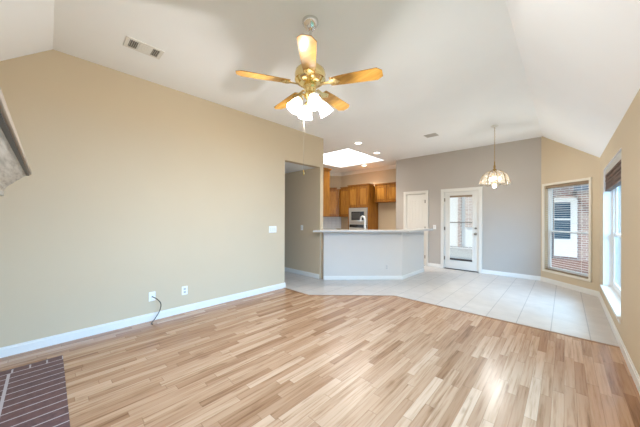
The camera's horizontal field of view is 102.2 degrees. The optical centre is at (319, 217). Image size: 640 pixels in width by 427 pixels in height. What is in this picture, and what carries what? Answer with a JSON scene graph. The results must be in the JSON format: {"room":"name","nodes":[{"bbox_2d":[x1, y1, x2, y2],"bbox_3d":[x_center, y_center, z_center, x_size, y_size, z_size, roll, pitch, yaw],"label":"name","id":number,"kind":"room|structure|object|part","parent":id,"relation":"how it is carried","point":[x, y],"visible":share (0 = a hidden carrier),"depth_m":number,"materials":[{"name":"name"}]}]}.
{"room":"living room","nodes":[
{"label":"living room","id":0,"kind":"room"},
{"bbox_2d":[0,49,322,347],"bbox_3d":[-1.575,0.282,4.072,0.130,4.105,4.640,0,0,43],"label":"wall","id":1,"kind":"structure","parent":0,"point":[136,187],"depth_m":3.14,"materials":[{"name":"beige paint"}]},
{"bbox_2d":[0,283,285,357],"bbox_3d":[-1.893,1.286,3.636,0.014,0.095,3.574,0,0,43],"label":"baseboard","id":2,"kind":"structure","parent":1,"relation":"attached to","point":[14,349],"depth_m":3.08,"materials":[{"name":"white paint"}]},
{"bbox_2d":[149,291,154,301],"bbox_3d":[-2.171,1.022,3.339,0.018,0.118,0.075,0,0,43],"label":"cable plate","id":3,"kind":"object","parent":1,"relation":"attached to","point":[151,294],"visible":1,"depth_m":3.33,"materials":[{"name":"white plastic"}]},
{"bbox_2d":[182,286,187,294],"bbox_3d":[-1.903,1.026,3.629,0.008,0.118,0.075,0,0,43],"label":"wall outlet","id":4,"kind":"object","parent":1,"relation":"attached to","point":[184,288],"visible":1,"depth_m":3.62,"materials":[{"name":"white plastic"}]},
{"bbox_2d":[269,226,275,232],"bbox_3d":[-0.863,0.217,4.720,0.010,0.118,0.165,0,0,43],"label":"light switch","id":5,"kind":"object","parent":1,"relation":"attached to","point":[272,229],"visible":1,"depth_m":4.71,"materials":[{"name":"white plastic"}]},
{"bbox_2d":[285,162,313,172],"bbox_3d":[-1.402,-1.155,6.298,2.690,0.100,0.980,0,0,43],"label":"ceiling","id":6,"kind":"structure","parent":0,"point":[289,167],"depth_m":5.69,"materials":[{"name":"paint"}]},
{"bbox_2d":[285,168,315,273],"bbox_3d":[-1.034,-0.216,6.689,2.690,3.105,0.100,0,0,43],"label":"wall","id":7,"kind":"structure","parent":0,"point":[300,190],"depth_m":6.07,"materials":[{"name":"beige paint"}]},
{"bbox_2d":[285,267,318,278],"bbox_3d":[-1.038,1.289,6.610,2.800,0.095,0.014,0,0,43],"label":"baseboard","id":8,"kind":"structure","parent":7,"relation":"attached to","point":[291,270],"depth_m":6.00,"materials":[{"name":"white paint"}]},
{"bbox_2d":[323,167,331,215],"bbox_3d":[-0.306,-0.581,6.315,1.270,1.100,0.353,0,0,43],"label":"upper cabinet","id":9,"kind":"object","parent":7,"relation":"attached to","point":[326,171],"visible":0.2,"depth_m":5.92,"materials":[{"name":"brown wood"}]},
{"bbox_3d":[0.082,-0.555,6.142,0.380,1.020,0.020,0,0,44],"label":"door","id":10,"kind":"part","parent":9,"relation":"part of","materials":[{"name":"brown wood"}]},
{"bbox_2d":[0,0,639,172],"bbox_3d":[-0.083,-1.349,4.849,8.197,0.992,9.085,0,0,43],"label":"ceiling","id":11,"kind":"structure","parent":0,"point":[566,72],"depth_m":2.63,"materials":[{"name":"paint"}]},
{"bbox_2d":[123,36,163,58],"bbox_3d":[-1.818,-1.746,2.668,0.190,0.010,0.320,0,0,43],"label":"ceiling vent","id":12,"kind":"object","parent":11,"relation":"in","point":[132,43],"visible":1,"depth_m":2.66,"materials":[{"name":"metal"}]},
{"bbox_2d":[236,15,382,175],"bbox_3d":[-0.086,-1.060,2.329,1.205,1.370,1.194,0,0,43],"label":"ceiling fan","id":13,"kind":"object","parent":11,"relation":"hanging from","point":[309,75],"visible":1,"depth_m":2.21,"materials":[{"name":"gold metal"}]},
{"bbox_3d":[-0.472,-1.180,2.161,0.445,0.032,0.136,0,0,-16],"label":"blade","id":14,"kind":"part","parent":13,"relation":"part of","materials":[{"name":"brown wood"}]},
{"bbox_3d":[-0.332,-1.179,2.618,0.136,0.032,0.445,0,0,-34],"label":"blade","id":15,"kind":"part","parent":13,"relation":"part of","materials":[{"name":"brown wood"}]},
{"bbox_3d":[-0.231,-0.982,2.252,0.124,0.153,0.139,0,0,44],"label":"lamp shade","id":16,"kind":"part","parent":13,"relation":"part of","materials":[{"name":"white glass"}]},
{"bbox_3d":[-0.129,-0.981,2.436,0.139,0.153,0.124,0,0,44],"label":"lamp shade","id":17,"kind":"part","parent":13,"relation":"part of","materials":[{"name":"white glass"}]},
{"bbox_3d":[-0.081,-1.178,1.887,0.136,0.032,0.445,0,0,2],"label":"blade","id":18,"kind":"part","parent":13,"relation":"part of","materials":[{"name":"brown wood"}]},
{"bbox_3d":[-0.053,-1.000,2.174,0.067,0.087,0.054,0,0,44],"label":"bulb","id":19,"kind":"part","parent":13,"relation":"part of","materials":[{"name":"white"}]},
{"bbox_3d":[-0.048,-0.981,2.150,0.139,0.153,0.124,0,0,44],"label":"lamp shade","id":20,"kind":"part","parent":13,"relation":"part of","materials":[{"name":"white glass"}]},
{"bbox_3d":[0.054,-0.981,2.333,0.124,0.153,0.139,0,0,44],"label":"lamp shade","id":21,"kind":"part","parent":13,"relation":"part of","materials":[{"name":"white glass"}]},
{"bbox_3d":[0.146,-1.177,2.625,0.136,0.032,0.445,0,0,38],"label":"blade","id":22,"kind":"part","parent":13,"relation":"part of","materials":[{"name":"brown wood"}]},
{"bbox_3d":[0.301,-1.177,2.174,0.445,0.032,0.136,0,0,20],"label":"blade","id":23,"kind":"part","parent":13,"relation":"part of","materials":[{"name":"brown wood"}]},
{"bbox_2d":[323,148,384,167],"bbox_3d":[0.709,-1.881,7.757,1.800,0.284,1.900,0,0,43],"label":"ceiling panel","id":24,"kind":"object","parent":11,"relation":"attached to","point":[346,157],"visible":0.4,"depth_m":8.40,"materials":[{"name":"paint"}]},
{"bbox_2d":[323,149,365,159],"bbox_3d":[0.709,-2.013,7.757,1.800,0.020,1.900,0,0,44],"label":"diffuser","id":25,"kind":"object","parent":24,"relation":"attached to","point":[346,154],"depth_m":8.33,"materials":[{"name":"white plastic"}]},
{"bbox_2d":[424,133,438,137],"bbox_3d":[2.346,-1.730,5.444,0.240,0.014,0.200,0,0,43],"label":"ceiling vent","id":26,"kind":"object","parent":11,"relation":"in","point":[432,134],"visible":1,"depth_m":5.42,"materials":[{"name":"grey metal"}]},
{"bbox_2d":[479,125,510,187],"bbox_3d":[3.296,-1.149,4.871,0.494,1.168,0.509,0,0,43],"label":"pendant lamp","id":27,"kind":"object","parent":11,"relation":"hanging from","point":[494,170],"visible":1,"depth_m":4.85,"materials":[{"name":"glass"}]},
{"bbox_2d":[0,288,639,426],"bbox_3d":[-0.003,1.346,2.508,4.310,0.012,4.540,0,0,43],"label":"floor","id":28,"kind":"structure","parent":0,"point":[283,357],"depth_m":2.28,"materials":[{"name":"laminate"}]},
{"bbox_2d":[0,355,69,426],"bbox_3d":[-1.867,1.330,1.528,2.205,0.007,0.548,0,0,43],"label":"brick hearth","id":29,"kind":"object","parent":28,"relation":"on","point":[33,394],"visible":1,"depth_m":1.92,"materials":[{"name":"brown brick"}]},
{"bbox_2d":[285,288,619,347],"bbox_3d":[1.327,1.344,4.014,4.416,0.007,0.703,0,0,28],"label":"trim","id":30,"kind":"structure","parent":28,"relation":"on","point":[285,288],"depth_m":3.65,"materials":[{"name":"brown wood"}]},
{"bbox_2d":[323,176,340,229],"bbox_3d":[0.124,-0.212,10.143,1.514,3.105,0.120,0,0,-2],"label":"wall","id":31,"kind":"structure","parent":0,"point":[335,181],"depth_m":10.09,"materials":[{"name":"beige paint"}]},
{"bbox_2d":[323,188,338,216],"bbox_3d":[0.417,-0.579,9.912,0.585,1.100,0.353,0,0,-2],"label":"upper cabinet","id":32,"kind":"object","parent":31,"relation":"attached to","point":[334,192],"visible":0.58,"depth_m":9.77,"materials":[{"name":"brown wood"}]},
{"bbox_3d":[0.421,-0.553,9.770,0.381,0.856,0.012,0,0,-2],"label":"raised panel","id":33,"kind":"part","parent":32,"relation":"part of","materials":[{"name":"brown wood"}]},
{"bbox_3d":[0.421,-0.553,9.771,0.545,1.020,0.020,0,0,-2],"label":"door","id":34,"kind":"part","parent":32,"relation":"part of","materials":[{"name":"brown wood"}]},
{"bbox_2d":[323,217,340,228],"bbox_3d":[0.117,0.200,10.076,1.400,0.456,0.011,0,0,-2],"label":"backsplash","id":35,"kind":"structure","parent":31,"relation":"attached to","point":[328,222],"depth_m":10.08,"materials":[{"name":"white tile"}]},
{"bbox_2d":[341,169,395,229],"bbox_3d":[1.853,-0.206,9.216,2.800,3.105,0.120,0,0,43],"label":"wall","id":36,"kind":"structure","parent":0,"point":[386,212],"depth_m":8.91,"materials":[{"name":"beige paint"}]},
{"bbox_2d":[339,187,347,216],"bbox_3d":[1.048,-0.576,9.650,0.641,1.100,0.350,0,0,43],"label":"upper cabinet","id":37,"kind":"object","parent":36,"relation":"attached to","point":[343,192],"visible":0.52,"depth_m":9.61,"materials":[{"name":"brown wood"}]},
{"bbox_3d":[0.952,-0.552,9.547,0.441,0.856,0.012,0,0,44],"label":"raised panel","id":38,"kind":"part","parent":37,"relation":"part of","materials":[{"name":"brown wood"}]},
{"bbox_2d":[330,164,395,175],"bbox_3d":[1.231,-1.680,9.450,3.802,0.119,0.798,0,0,28],"label":"trim","id":39,"kind":"structure","parent":36,"relation":"attached to","point":[388,167],"depth_m":9.27,"materials":[{"name":"white paint"}]},
{"bbox_2d":[374,182,395,202],"bbox_3d":[2.273,-0.812,8.482,0.936,0.620,0.361,0,0,43],"label":"upper cabinet","id":40,"kind":"object","parent":36,"relation":"attached to","point":[384,192],"visible":0.8,"depth_m":8.40,"materials":[{"name":"brown wood"}]},
{"bbox_3d":[2.006,-0.790,8.535,0.447,0.535,0.020,0,0,44],"label":"door","id":41,"kind":"part","parent":40,"relation":"part of","materials":[{"name":"brown wood"}]},
{"bbox_3d":[2.006,-0.790,8.534,0.283,0.371,0.012,0,0,44],"label":"raised panel","id":42,"kind":"part","parent":40,"relation":"part of","materials":[{"name":"brown wood"}]},
{"bbox_3d":[2.276,-1.097,8.480,0.931,0.050,0.361,0,0,44],"label":"crown moulding","id":43,"kind":"part","parent":40,"relation":"part of","materials":[{"name":"brown wood"}]},
{"bbox_3d":[2.339,-0.789,8.219,0.447,0.535,0.020,0,0,44],"label":"door","id":44,"kind":"part","parent":40,"relation":"part of","materials":[{"name":"brown wood"}]},
{"bbox_3d":[2.339,-0.789,8.218,0.283,0.371,0.012,0,0,44],"label":"raised panel","id":45,"kind":"part","parent":40,"relation":"part of","materials":[{"name":"brown wood"}]},
{"bbox_2d":[322,231,423,279],"bbox_3d":[1.408,0.830,5.815,2.679,1.030,0.645,0,0,-19],"label":"wall","id":46,"kind":"structure","parent":0,"point":[343,253],"depth_m":5.59,"materials":[{"name":"paint"}]},
{"bbox_2d":[313,228,432,232],"bbox_3d":[1.406,0.293,5.718,3.138,0.041,0.906,0,0,-22],"label":"countertop","id":47,"kind":"structure","parent":46,"relation":"on","point":[414,229],"depth_m":5.41,"materials":[{"name":"stone"}]},
{"bbox_2d":[360,216,365,229],"bbox_3d":[0.977,0.193,5.888,0.097,0.477,0.265,0,0,-31],"label":"faucet","id":48,"kind":"object","parent":47,"relation":"on","point":[361,216],"visible":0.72,"depth_m":5.79,"materials":[{"name":"white metal"}]},
{"bbox_2d":[324,268,423,279],"bbox_3d":[1.430,1.304,5.755,2.690,0.082,0.546,0,0,-20],"label":"baseboard","id":49,"kind":"structure","parent":46,"relation":"attached to","point":[420,270],"depth_m":5.58,"materials":[{"name":"white paint"}]},
{"bbox_2d":[428,263,440,267],"bbox_3d":[3.122,1.303,7.046,0.335,0.095,0.014,0,0,43],"label":"baseboard","id":50,"kind":"structure","parent":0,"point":[429,264],"depth_m":7.04,"materials":[{"name":"white paint"}]},
{"bbox_2d":[284,266,618,345],"bbox_3d":[1.202,1.371,6.334,7.830,0.047,4.950,0,0,43],"label":"floor","id":51,"kind":"structure","parent":0,"point":[533,303],"depth_m":4.50,"materials":[{"name":"tile"}]},
{"bbox_2d":[348,183,377,229],"bbox_3d":[1.505,0.110,9.015,0.893,2.470,0.640,0,0,43],"label":"tall cabinet","id":52,"kind":"object","parent":51,"relation":"on","point":[359,195],"visible":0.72,"depth_m":8.74,"materials":[{"name":"brown wood"}]},
{"bbox_3d":[1.147,-0.709,8.964,0.409,0.705,0.020,0,0,44],"label":"door","id":53,"kind":"part","parent":52,"relation":"part of","materials":[{"name":"brown wood"}]},
{"bbox_3d":[1.146,-0.709,8.963,0.245,0.541,0.012,0,0,44],"label":"raised panel","id":54,"kind":"part","parent":52,"relation":"part of","materials":[{"name":"brown wood"}]},
{"bbox_2d":[349,223,367,229],"bbox_3d":[1.441,0.555,8.973,0.760,0.716,0.597,0,0,43],"label":"wall oven","id":55,"kind":"object","parent":52,"relation":"in","point":[352,226],"visible":0.33,"depth_m":8.79,"materials":[{"name":"metal"}]},
{"bbox_3d":[1.286,0.292,8.809,0.700,0.105,0.008,0,0,44],"label":"control panel","id":56,"kind":"part","parent":55,"relation":"part of","materials":[{"name":"black glass"}]},
{"bbox_2d":[349,208,367,222],"bbox_3d":[1.404,-0.070,8.932,0.760,0.514,0.410,0,0,43],"label":"microwave","id":57,"kind":"object","parent":52,"relation":"in","point":[355,214],"visible":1,"depth_m":8.80,"materials":[{"name":"metal"}]},
{"bbox_3d":[1.282,-0.058,8.810,0.510,0.285,0.015,0,0,44],"label":"door","id":58,"kind":"part","parent":57,"relation":"part of","materials":[{"name":"black glass"}]},
{"bbox_3d":[1.397,-1.100,8.896,0.892,0.050,0.315,0,0,44],"label":"crown moulding","id":59,"kind":"part","parent":52,"relation":"part of","materials":[{"name":"brown wood"}]},
{"bbox_3d":[1.451,-0.707,8.674,0.245,0.541,0.012,0,0,44],"label":"raised panel","id":60,"kind":"part","parent":52,"relation":"part of","materials":[{"name":"brown wood"}]},
{"bbox_3d":[1.452,-0.707,8.674,0.409,0.705,0.020,0,0,44],"label":"door","id":61,"kind":"part","parent":52,"relation":"part of","materials":[{"name":"brown wood"}]},
{"bbox_2d":[396,137,540,280],"bbox_3d":[3.583,0.300,6.711,3.400,4.105,0.130,0,0,43],"label":"wall","id":62,"kind":"structure","parent":0,"point":[511,213],"depth_m":6.08,"materials":[{"name":"grey paint"}]},
{"bbox_2d":[403,190,427,265],"bbox_3d":[2.779,0.297,7.448,0.720,2.105,0.168,0,0,43],"label":"door","id":63,"kind":"structure","parent":62,"relation":"in","point":[415,203],"depth_m":7.40,"materials":[{"name":"paint"}]},
{"bbox_3d":[2.768,-0.090,7.435,0.352,0.800,0.008,0,0,44],"label":"panel","id":64,"kind":"part","parent":63,"relation":"part of","materials":[{"name":"paint"}]},
{"bbox_2d":[441,187,481,272],"bbox_3d":[3.633,0.300,6.640,0.960,2.105,0.164,0,0,43],"label":"door","id":65,"kind":"structure","parent":62,"relation":"in","point":[474,265],"depth_m":6.56,"materials":[{"name":"paint"}]},
{"bbox_2d":[450,195,471,248],"bbox_3d":[3.611,0.113,6.616,0.520,1.360,0.024,0,0,43],"label":"door blind","id":66,"kind":"object","parent":65,"relation":"attached to","point":[468,214],"visible":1,"depth_m":6.60,"materials":[{"name":"white plastic"}]},
{"bbox_3d":[3.614,1.085,6.623,0.522,0.045,0.012,0,0,44],"label":"glazing sill","id":67,"kind":"part","parent":65,"relation":"part of","materials":[{"name":"white wood"}]},
{"bbox_3d":[3.617,0.268,6.624,0.596,1.680,0.010,0,0,44],"label":"glazing frame","id":68,"kind":"part","parent":65,"relation":"part of","materials":[{"name":"paint"}]},
{"bbox_2d":[482,269,540,280],"bbox_3d":[4.333,1.308,5.896,1.085,0.095,0.014,0,0,43],"label":"baseboard","id":69,"kind":"structure","parent":62,"relation":"attached to","point":[523,276],"depth_m":5.86,"materials":[{"name":"white paint"}]},
{"bbox_2d":[541,136,599,290],"bbox_3d":[4.816,-0.186,4.964,0.130,3.085,1.251,0,0,-2],"label":"wall","id":70,"kind":"structure","parent":0,"point":[560,162],"depth_m":4.88,"materials":[{"name":"beige paint"}]},
{"bbox_2d":[542,177,591,281],"bbox_3d":[4.797,0.213,5.000,0.144,1.836,0.968,0,0,-1],"label":"window","id":71,"kind":"structure","parent":70,"relation":"in","point":[589,275],"depth_m":5.12,"materials":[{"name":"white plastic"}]},
{"bbox_2d":[545,180,588,277],"bbox_3d":[4.784,0.212,4.999,0.052,1.742,0.872,0,0,-1],"label":"window blind","id":72,"kind":"object","parent":71,"relation":"attached to","point":[580,182],"visible":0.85,"depth_m":4.96,"materials":[{"name":"white plastic"}]},
{"bbox_3d":[4.751,0.230,5.295,0.002,1.669,0.004,0,0,-2],"label":"lift cord","id":73,"kind":"part","parent":72,"relation":"part of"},
{"bbox_3d":[4.782,1.074,4.999,0.045,0.018,0.864,0,0,-2],"label":"rail","id":74,"kind":"part","parent":72,"relation":"part of","materials":[{"name":"beige wood"}]},
{"bbox_3d":[4.767,0.230,4.702,0.002,1.669,0.004,0,0,-2],"label":"lift cord","id":75,"kind":"part","parent":72,"relation":"part of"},
{"bbox_3d":[4.844,0.213,5.001,0.050,1.752,0.884,0,0,-2],"label":"frame","id":76,"kind":"part","parent":71,"relation":"part of","materials":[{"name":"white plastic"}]},
{"bbox_3d":[4.857,-0.164,5.001,0.020,0.942,0.828,0,0,-2],"label":"sash","id":77,"kind":"part","parent":71,"relation":"part of","materials":[{"name":"white plastic"}]},
{"bbox_3d":[4.832,0.664,5.001,0.020,0.794,0.828,0,0,-2],"label":"sash","id":78,"kind":"part","parent":71,"relation":"part of","materials":[{"name":"white plastic"}]},
{"bbox_2d":[540,277,598,296],"bbox_3d":[4.739,1.309,4.963,0.014,0.095,1.131,0,0,-2],"label":"baseboard","id":79,"kind":"structure","parent":70,"relation":"attached to","point":[547,280],"depth_m":4.86,"materials":[{"name":"white paint"}]},
{"bbox_2d":[599,89,639,376],"bbox_3d":[2.429,-0.194,1.811,0.170,3.085,7.130,0,0,43],"label":"wall","id":80,"kind":"structure","parent":0,"point":[626,137],"depth_m":2.37,"materials":[{"name":"beige paint"}]},
{"bbox_2d":[600,148,620,323],"bbox_3d":[3.807,0.191,3.300,0.180,1.855,1.810,0,0,43],"label":"window","id":81,"kind":"structure","parent":80,"relation":"in","point":[611,287],"depth_m":3.86,"materials":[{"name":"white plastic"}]},
{"bbox_2d":[605,152,620,190],"bbox_3d":[3.799,-0.565,3.311,0.061,0.327,1.706,0,0,43],"label":"window blind","id":82,"kind":"object","parent":81,"relation":"attached to","point":[613,172],"visible":0.67,"depth_m":3.28,"materials":[{"name":"brown wood"}]},
{"bbox_3d":[3.798,-0.413,3.311,0.054,0.023,1.702,0,0,44],"label":"rail","id":83,"kind":"part","parent":82,"relation":"part of","materials":[{"name":"brown wood"}]},
{"bbox_3d":[3.854,0.153,3.256,0.050,1.780,1.730,0,0,44],"label":"frame","id":84,"kind":"part","parent":81,"relation":"part of","materials":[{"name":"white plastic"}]},
{"bbox_3d":[3.864,-0.206,3.248,0.020,0.960,1.630,0,0,44],"label":"sash","id":85,"kind":"part","parent":81,"relation":"part of","materials":[{"name":"white plastic"}]},
{"bbox_3d":[3.845,0.613,3.263,0.020,0.760,1.630,0,0,44],"label":"sash","id":86,"kind":"part","parent":81,"relation":"part of","materials":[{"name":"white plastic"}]},
{"bbox_3d":[3.845,0.613,3.263,0.004,0.700,1.570,0,0,44],"label":"glass pane","id":87,"kind":"part","parent":81,"relation":"part of","materials":[{"name":"white"}]},
{"bbox_3d":[3.864,-0.206,3.248,0.004,0.900,1.570,0,0,44],"label":"glass pane","id":88,"kind":"part","parent":81,"relation":"part of","materials":[{"name":"white"}]},
{"bbox_2d":[598,292,639,394],"bbox_3d":[2.374,1.301,1.892,0.014,0.095,6.920,0,0,43],"label":"baseboard","id":89,"kind":"structure","parent":80,"relation":"attached to","point":[631,367],"depth_m":2.54,"materials":[{"name":"white paint"}]},
{"bbox_3d":[-1.605,-0.208,0.814,4.570,3.085,0.130,0,0,44],"label":"wall","id":90,"kind":"structure","parent":0,"visible":0},
{"bbox_2d":[0,88,31,195],"bbox_3d":[-1.755,-0.193,1.288,2.420,0.414,0.348,0,0,43],"label":"mantel shelf","id":91,"kind":"object","parent":90,"relation":"attached to","point":[14,165],"visible":1,"depth_m":1.40,"materials":[{"name":"white wood"}]},
{"bbox_3d":[-1.765,-0.286,1.277,2.360,0.140,0.318,0,0,44],"label":"cove moulding","id":92,"kind":"part","parent":91,"relation":"part of","materials":[{"name":"white wood"}]},
{"label":"outside","id":93,"kind":"structure","parent":0,"visible":0},
{"bbox_3d":[13.627,1.583,12.912,30.000,0.110,22.500,0,0,44],"label":"ground","id":94,"kind":"structure","parent":93,"visible":0},
{"bbox_2d":[424,246,476,272],"bbox_3d":[5.365,1.458,9.000,11.800,0.079,7.450,0,0,43],"label":"patio","id":95,"kind":"structure","parent":94,"relation":"on","point":[458,253],"depth_m":10.18,"materials":[{"name":"concrete"}]},
{"bbox_2d":[450,197,471,246],"bbox_3d":[5.994,-0.369,13.579,6.000,3.740,0.350,0,0,43],"label":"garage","id":96,"kind":"structure","parent":94,"relation":"on","point":[462,207],"depth_m":12.63,"materials":[{"name":"white"}]},
{"bbox_3d":[7.399,-0.684,12.226,0.900,2.300,0.080,0,0,44],"label":"brick panel","id":97,"kind":"part","parent":96,"relation":"part of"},
{"bbox_2d":[552,259,587,273],"bbox_3d":[8.160,1.488,6.789,5.500,0.039,3.890,0,0,43],"label":"brick wall","id":98,"kind":"structure","parent":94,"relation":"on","point":[554,261],"depth_m":7.89,"materials":[{"name":"red brick"}]},
{"bbox_2d":[552,184,588,260],"bbox_3d":[12.208,-1.147,7.340,11.000,5.340,3.550,0,0,43],"label":"house","id":99,"kind":"structure","parent":94,"relation":"on","point":[557,223],"depth_m":8.93,"materials":[{"name":"red brick"}]},
{"bbox_2d":[573,185,588,194],"bbox_3d":[8.509,0.310,6.600,2.940,2.380,3.690,0,0,43],"label":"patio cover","id":100,"kind":"object","parent":99,"relation":"attached to","point":[581,186],"visible":0.15,"depth_m":6.34,"materials":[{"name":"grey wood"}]}
]}

